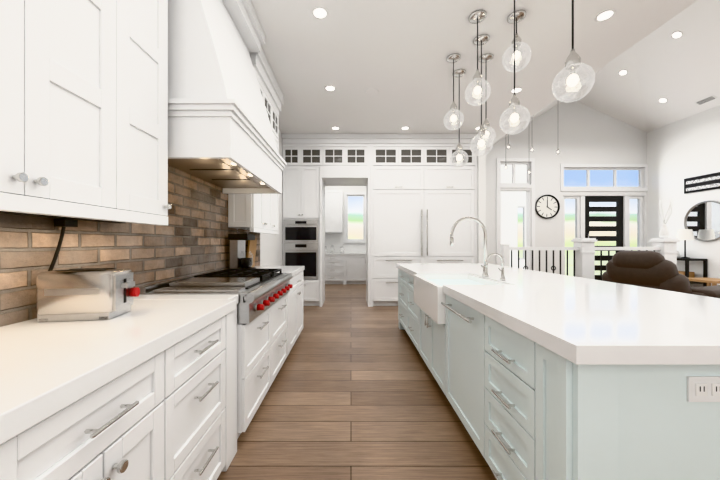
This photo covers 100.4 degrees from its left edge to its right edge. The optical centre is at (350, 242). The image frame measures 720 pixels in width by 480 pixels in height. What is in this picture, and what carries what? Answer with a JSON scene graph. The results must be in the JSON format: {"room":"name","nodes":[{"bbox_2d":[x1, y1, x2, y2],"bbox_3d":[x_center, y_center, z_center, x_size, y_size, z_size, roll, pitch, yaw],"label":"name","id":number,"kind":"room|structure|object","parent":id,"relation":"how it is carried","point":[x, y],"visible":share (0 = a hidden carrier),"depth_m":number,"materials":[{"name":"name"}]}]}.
{"room":"kitchen","nodes":[
{"label":"kitchen","id":0,"kind":"room"},
{"bbox_2d":[0,165,259,326],"bbox_3d":[-1.290,-0.430,1.355,0.060,3.300,5.610,0,0,0],"label":"brick wall","id":1,"kind":"structure","parent":0,"point":[194,241],"depth_m":1.73,"materials":[{"name":"brown brick"}]},
{"bbox_2d":[48,219,77,270],"bbox_3d":[-1.228,0.087,1.252,0.052,0.378,0.136,0,0,0],"label":"cord","id":2,"kind":"object","parent":1,"relation":"attached to","point":[63,223],"visible":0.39,"depth_m":1.27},
{"bbox_2d":[0,0,171,225],"bbox_3d":[-1.113,-1.087,0.120,0.286,1.983,3.040,0,0,0],"label":"upper cabinet","id":3,"kind":"object","parent":1,"relation":"attached to","point":[84,83],"visible":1,"depth_m":1.14,"materials":[{"name":"white paint"}]},
{"bbox_2d":[168,0,286,193],"bbox_3d":[-0.950,-1.282,2.330,0.613,1.593,1.360,0,0,0],"label":"range hood","id":4,"kind":"object","parent":1,"relation":"attached to","point":[220,133],"visible":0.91,"depth_m":1.77,"materials":[{"name":"white paint"}]},
{"bbox_2d":[228,47,282,234],"bbox_3d":[-1.103,-1.097,3.644,0.306,1.963,1.152,0,0,0],"label":"upper cabinet","id":5,"kind":"object","parent":1,"relation":"attached to","point":[258,213],"visible":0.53,"depth_m":3.39,"materials":[{"name":"white paint"}]},
{"bbox_2d":[260,130,282,265],"bbox_3d":[-1.420,-0.430,4.075,0.200,3.300,11.050,0,0,0],"label":"wall","id":6,"kind":"structure","parent":0,"point":[271,245],"depth_m":5.25,"materials":[{"name":"paint"}]},
{"bbox_2d":[325,186,365,252],"bbox_3d":[0.060,-0.430,8.080,2.760,3.300,3.040,0,0,0],"label":"wall","id":7,"kind":"structure","parent":0,"point":[336,239],"depth_m":9.42,"materials":[{"name":"white paint"}]},
{"bbox_2d":[325,190,342,232],"bbox_3d":[-0.785,-0.960,9.240,1.050,1.280,0.340,0,0,0],"label":"pantry cabinet","id":8,"kind":"object","parent":7,"relation":"attached to","point":[333,198],"visible":0.44,"depth_m":9.08,"materials":[{"name":"white paint"}]},
{"bbox_2d":[344,192,365,242],"bbox_3d":[0.145,-0.800,9.440,0.750,1.580,0.160,0,0,0],"label":"window","id":9,"kind":"structure","parent":7,"relation":"in","point":[346,194],"depth_m":9.40,"materials":[{"name":"white paint"}]},
{"bbox_2d":[217,284,495,479],"bbox_3d":[2.800,1.250,4.200,9.400,0.060,11.600,0,0,0],"label":"floor","id":10,"kind":"structure","parent":0,"point":[353,397],"depth_m":2.15,"materials":[{"name":"brown wood"}]},
{"bbox_2d":[0,294,237,479],"bbox_3d":[-0.923,0.760,0.177,0.670,0.920,3.155,0,0,0],"label":"base cabinet","id":11,"kind":"object","parent":10,"relation":"on","point":[148,391],"visible":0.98,"depth_m":0.92,"materials":[{"name":"white paint"}]},
{"bbox_2d":[36,268,139,321],"bbox_3d":[-1.060,0.202,1.226,0.290,0.192,0.172,0,0,-10],"label":"toaster","id":12,"kind":"object","parent":11,"relation":"on","point":[75,294],"visible":1,"depth_m":1.15,"materials":[{"name":"silver metal"}]},
{"bbox_2d":[237,294,286,438],"bbox_3d":[-0.921,0.850,2.350,0.668,0.740,1.170,0,0,0],"label":"base cabinet","id":13,"kind":"object","parent":10,"relation":"on","point":[262,342],"visible":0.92,"depth_m":2.03,"materials":[{"name":"white paint"}]},
{"bbox_2d":[139,269,292,323],"bbox_3d":[-0.900,0.361,2.350,0.700,0.227,1.168,0,0,0],"label":"stainless steel range","id":14,"kind":"object","parent":13,"relation":"on","point":[257,290],"visible":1,"depth_m":1.95,"materials":[{"name":"grey metal"}]},
{"bbox_2d":[254,266,303,355],"bbox_3d":[-0.923,0.760,3.447,0.670,0.920,1.005,0,0,0],"label":"base cabinet","id":15,"kind":"object","parent":10,"relation":"on","point":[295,296],"visible":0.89,"depth_m":3.43,"materials":[{"name":"white paint"}]},
{"bbox_2d":[228,228,255,268],"bbox_3d":[-1.117,0.073,3.100,0.205,0.446,0.259,0,0,0],"label":"coffee maker","id":16,"kind":"object","parent":15,"relation":"on","point":[238,260],"visible":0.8,"depth_m":2.99,"materials":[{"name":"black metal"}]},
{"bbox_2d":[247,238,256,266],"bbox_3d":[-1.220,0.120,3.680,0.056,0.360,0.260,0,0,0],"label":"wooden cutting board","id":17,"kind":"object","parent":15,"relation":"on","point":[252,244],"visible":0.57,"depth_m":3.68,"materials":[{"name":"brown wood"}]},
{"bbox_2d":[283,166,319,305],"bbox_3d":[-0.959,-0.130,6.051,0.712,2.700,0.717,0,0,0],"label":"tall cabinet","id":18,"kind":"object","parent":10,"relation":"on","point":[301,184],"visible":0.85,"depth_m":5.75,"materials":[{"name":"white paint"}]},
{"bbox_2d":[325,253,365,284],"bbox_3d":[-0.010,0.760,9.100,2.610,0.920,0.630,0,0,0],"label":"base cabinet","id":19,"kind":"object","parent":10,"relation":"on","point":[340,268],"visible":0.58,"depth_m":8.83,"materials":[{"name":"white wood"}]},
{"bbox_2d":[325,245,343,252],"bbox_3d":[-0.515,0.180,8.980,0.620,0.235,0.130,0,0,0],"label":"canisters","id":20,"kind":"object","parent":19,"relation":"on","point":[332,250],"depth_m":8.95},
{"bbox_2d":[370,166,476,306],"bbox_3d":[1.399,-0.130,6.051,2.052,2.700,0.719,0,0,0],"label":"tall cabinet","id":21,"kind":"object","parent":10,"relation":"on","point":[414,210],"visible":0.74,"depth_m":5.76,"materials":[{"name":"white paint"}]},
{"bbox_2d":[396,263,719,479],"bbox_3d":[1.312,0.760,2.639,1.375,0.920,3.522,0,0,0],"label":"kitchen island","id":22,"kind":"object","parent":10,"relation":"on","point":[550,376],"visible":1,"depth_m":1.12,"materials":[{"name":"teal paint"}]},
{"bbox_2d":[450,217,488,276],"bbox_3d":[1.057,0.032,2.707,0.346,0.533,0.113,0,0,0],"label":"gooseneck faucet","id":23,"kind":"object","parent":22,"relation":"on","point":[485,270],"visible":0.96,"depth_m":2.67,"materials":[{"name":"silver metal"}]},
{"bbox_2d":[485,253,505,280],"bbox_3d":[1.155,0.189,2.426,0.160,0.218,0.092,0,0,0],"label":"filter faucet","id":24,"kind":"object","parent":22,"relation":"on","point":[502,278],"visible":1,"depth_m":2.39,"materials":[{"name":"silver metal"}]},
{"bbox_2d":[501,238,679,280],"bbox_3d":[3.933,0.570,5.000,2.825,1.300,0.250,0,0,0],"label":"stair railing","id":25,"kind":"object","parent":10,"relation":"on","point":[583,249],"visible":0.46,"depth_m":4.95,"materials":[{"name":"white paint"}]},
{"bbox_2d":[659,198,672,237],"bbox_3d":[5.229,-0.402,4.984,0.154,0.640,0.376,0,0,43],"label":"vase","id":26,"kind":"object","parent":25,"relation":"on","point":[664,233],"visible":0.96,"depth_m":4.97,"materials":[{"name":"ceramic"}]},
{"bbox_2d":[602,250,719,297],"bbox_3d":[4.050,0.658,3.932,1.245,1.124,1.140,0,0,-20],"label":"leather recliner","id":27,"kind":"object","parent":10,"relation":"on","point":[650,269],"visible":0.41,"depth_m":3.58,"materials":[{"name":"brown leather"}]},
{"bbox_2d":[677,258,707,286],"bbox_3d":[6.985,0.770,6.600,0.410,0.900,1.100,0,0,0],"label":"console table","id":28,"kind":"object","parent":10,"relation":"on","point":[705,261],"visible":0.19,"depth_m":6.06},
{"bbox_2d":[676,229,693,257],"bbox_3d":[6.960,0.019,6.250,0.260,0.598,0.260,0,0,0],"label":"table lamp","id":29,"kind":"object","parent":28,"relation":"on","point":[684,234],"visible":0.92,"depth_m":6.19,"materials":[{"name":"white fabric"}]},
{"bbox_2d":[677,251,694,277],"bbox_3d":[6.990,0.478,6.625,0.220,0.620,0.850,0,0,0],"label":"decor","id":30,"kind":"object","parent":28,"relation":"on","point":[691,274],"visible":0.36,"depth_m":6.20,"materials":[{"name":"paint"}]},
{"bbox_2d":[689,278,719,285],"bbox_3d":[6.550,0.940,5.450,0.560,0.560,0.560,0,0,0],"label":"wooden side table","id":31,"kind":"object","parent":10,"relation":"on","point":[714,281],"visible":0.29,"depth_m":5.42,"materials":[{"name":"brown wood"}]},
{"bbox_2d":[325,138,485,262],"bbox_3d":[0.620,-0.430,6.500,3.880,3.300,1.600,0,0,0],"label":"wall","id":32,"kind":"structure","parent":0,"point":[481,160],"depth_m":5.70,"materials":[{"name":"white paint"}]},
{"bbox_2d":[320,166,369,306],"bbox_3d":[-0.115,-0.130,6.077,0.970,2.700,0.685,0,0,0],"label":"door frame","id":33,"kind":"structure","parent":32,"relation":"attached to","point":[329,175],"depth_m":5.74,"materials":[{"name":"white paint"}]},
{"bbox_2d":[282,134,478,165],"bbox_3d":[0.555,-1.780,6.056,3.740,0.596,0.708,0,0,0],"label":"upper cabinet","id":34,"kind":"object","parent":32,"relation":"attached to","point":[298,149],"visible":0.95,"depth_m":5.75,"materials":[{"name":"white paint"}]},
{"bbox_2d":[251,0,696,147],"bbox_3d":[0.725,-2.130,4.000,4.490,0.100,11.200,0,0,0],"label":"ceiling","id":35,"kind":"structure","parent":0,"point":[399,49],"depth_m":3.28,"materials":[{"name":"paint"}]},
{"bbox_2d":[312,6,327,19],"bbox_3d":[-0.280,-2.076,2.710,0.150,0.004,0.150,0,0,0],"label":"recessed light","id":36,"kind":"object","parent":35,"relation":"in","point":[318,12],"visible":1,"depth_m":2.70,"materials":[{"name":"paint"}]},
{"bbox_2d":[325,85,335,90],"bbox_3d":[-0.280,-2.076,4.030,0.150,0.004,0.150,0,0,0],"label":"recessed light","id":37,"kind":"object","parent":35,"relation":"in","point":[329,87],"visible":1,"depth_m":4.03,"materials":[{"name":"paint"}]},
{"bbox_2d":[443,53,463,129],"bbox_3d":[1.150,-1.674,3.364,0.220,0.808,0.220,0,0,0],"label":"globe pendant light","id":38,"kind":"object","parent":35,"relation":"hanging from","point":[455,57],"visible":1,"depth_m":3.34,"materials":[{"name":"clear glass"}]},
{"bbox_2d":[450,69,467,167],"bbox_3d":[1.320,-1.499,3.660,0.210,1.158,0.210,0,0,0],"label":"globe pendant light","id":39,"kind":"object","parent":35,"relation":"hanging from","point":[459,73],"visible":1,"depth_m":3.65,"materials":[{"name":"clear glass"}]},
{"bbox_2d":[465,10,490,105],"bbox_3d":[1.160,-1.673,2.750,0.224,0.810,0.224,0,0,0],"label":"globe pendant light","id":40,"kind":"object","parent":35,"relation":"hanging from","point":[478,16],"visible":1,"depth_m":2.73,"materials":[{"name":"clear glass"}]},
{"bbox_2d":[470,34,492,155],"bbox_3d":[1.330,-1.484,3.060,0.220,1.188,0.220,0,0,0],"label":"globe pendant light","id":41,"kind":"object","parent":35,"relation":"hanging from","point":[483,39],"visible":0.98,"depth_m":3.04,"materials":[{"name":"clear glass"}]},
{"bbox_2d":[476,53,495,144],"bbox_3d":[1.514,-1.589,3.364,0.200,0.978,0.200,0,0,0],"label":"globe pendant light","id":42,"kind":"object","parent":35,"relation":"hanging from","point":[488,57],"visible":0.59,"depth_m":3.35,"materials":[{"name":"clear glass"}]},
{"bbox_2d":[499,0,530,134],"bbox_3d":[1.330,-1.483,2.440,0.224,1.190,0.224,0,0,0],"label":"globe pendant light","id":43,"kind":"object","parent":35,"relation":"hanging from","point":[514,104],"visible":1,"depth_m":2.42,"materials":[{"name":"clear glass"}]},
{"bbox_2d":[510,87,522,92],"bbox_3d":[2.250,-2.076,4.080,0.150,0.004,0.150,0,0,0],"label":"recessed light","id":44,"kind":"object","parent":35,"relation":"in","point":[518,89],"visible":0.91,"depth_m":4.08,"materials":[{"name":"paint"}]},
{"bbox_2d":[502,10,531,72],"bbox_3d":[1.517,-1.829,2.750,0.240,0.498,0.240,0,0,0],"label":"globe pendant light","id":45,"kind":"object","parent":35,"relation":"hanging from","point":[520,15],"visible":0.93,"depth_m":2.73,"materials":[{"name":"clear glass"}]},
{"bbox_2d":[552,0,594,102],"bbox_3d":[1.360,-1.475,1.840,0.216,1.206,0.216,0,0,0],"label":"globe pendant light","id":46,"kind":"object","parent":35,"relation":"hanging from","point":[573,61],"visible":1,"depth_m":1.83,"materials":[{"name":"clear glass"}]},
{"bbox_2d":[594,9,615,21],"bbox_3d":[2.320,-2.076,2.740,0.150,0.004,0.150,0,0,0],"label":"recessed light","id":47,"kind":"object","parent":35,"relation":"in","point":[605,15],"visible":1,"depth_m":2.74,"materials":[{"name":"paint"}]},
{"bbox_2d":[501,165,526,268],"bbox_3d":[3.840,-0.480,7.955,2.480,3.400,0.990,0,0,0],"label":"wall","id":48,"kind":"structure","parent":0,"point":[510,201],"depth_m":8.30,"materials":[{"name":"white paint"}]},
{"bbox_2d":[486,98,646,274],"bbox_3d":[4.815,-1.300,7.380,4.770,5.040,0.160,0,0,0],"label":"wall","id":49,"kind":"structure","parent":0,"point":[582,134],"depth_m":7.30,"materials":[{"name":"white paint"}]},
{"bbox_2d":[496,158,534,270],"bbox_3d":[4.353,-0.420,7.663,1.720,3.280,0.717,0,0,-44],"label":"window","id":50,"kind":"structure","parent":49,"relation":"in","point":[530,195],"depth_m":7.28,"materials":[{"name":"white paint"}]},
{"bbox_2d":[535,195,559,218],"bbox_3d":[4.760,-0.880,7.277,0.580,0.580,0.045,0,0,0],"label":"wall clock","id":51,"kind":"object","parent":49,"relation":"attached to","point":[546,206],"visible":1,"depth_m":7.28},
{"bbox_2d":[563,196,642,279],"bbox_3d":[6.155,0.037,7.359,1.962,2.365,0.162,0,0,0],"label":"front door","id":52,"kind":"structure","parent":49,"relation":"in","point":[582,209],"depth_m":7.34,"materials":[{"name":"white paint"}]},
{"bbox_2d":[560,164,647,190],"bbox_3d":[6.155,-1.590,7.339,2.130,0.660,0.122,0,0,0],"label":"transom window","id":53,"kind":"structure","parent":49,"relation":"in","point":[587,187],"depth_m":7.28,"materials":[{"name":"white paint"}]},
{"bbox_2d":[486,0,719,148],"bbox_3d":[5.160,-2.980,2.930,4.380,1.800,9.060,0,0,0],"label":"ceiling","id":54,"kind":"structure","parent":0,"point":[684,71],"depth_m":5.94,"materials":[{"name":"paint"}]},
{"bbox_2d":[618,70,627,75],"bbox_3d":[5.658,-3.542,6.239,0.137,0.070,0.149,0,0,-28],"label":"recessed light","id":55,"kind":"object","parent":54,"relation":"attached to","point":[622,72],"visible":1,"depth_m":6.24,"materials":[{"name":"paint"}]},
{"bbox_2d":[658,98,667,102],"bbox_3d":[6.617,-3.025,6.365,0.131,0.081,0.149,0,0,-8],"label":"recessed light","id":56,"kind":"object","parent":54,"relation":"attached to","point":[661,100],"visible":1,"depth_m":6.36,"materials":[{"name":"paint"}]},
{"bbox_2d":[671,31,682,38],"bbox_3d":[5.638,-3.597,5.190,0.131,0.081,0.149,0,0,-8],"label":"recessed light","id":57,"kind":"object","parent":54,"relation":"attached to","point":[677,34],"visible":1,"depth_m":5.19,"materials":[{"name":"paint"}]},
{"bbox_2d":[695,95,716,104],"bbox_3d":[6.987,-2.808,5.910,0.089,0.056,0.300,0,0,0],"label":"vent grille","id":58,"kind":"object","parent":54,"relation":"attached to","point":[712,97],"visible":1,"depth_m":5.90,"materials":[{"name":"metal"}]},
{"bbox_2d":[647,105,719,287],"bbox_3d":[7.275,-1.300,2.930,0.150,5.040,9.060,0,0,0],"label":"wall","id":59,"kind":"structure","parent":0,"point":[688,147],"depth_m":6.50,"materials":[{"name":"paint"}]},
{"bbox_2d":[684,201,719,241],"bbox_3d":[7.178,-0.440,6.050,0.040,0.820,0.820,0,0,0],"label":"round mirror","id":60,"kind":"object","parent":59,"relation":"attached to","point":[703,219],"visible":0.91,"depth_m":6.09,"materials":[{"name":"silver metal"}]},
{"bbox_2d":[684,172,719,193],"bbox_3d":[7.183,-1.220,5.780,0.030,0.320,1.360,0,0,0],"label":"wall sign","id":61,"kind":"object","parent":59,"relation":"attached to","point":[707,182],"visible":1,"depth_m":6.12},
{"label":"outside","id":62,"kind":"structure","parent":0,"visible":0},
{"bbox_2d":[348,170,637,275],"bbox_3d":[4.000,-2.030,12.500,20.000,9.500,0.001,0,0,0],"label":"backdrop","id":63,"kind":"structure","parent":62,"point":[571,177],"depth_m":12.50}
]}

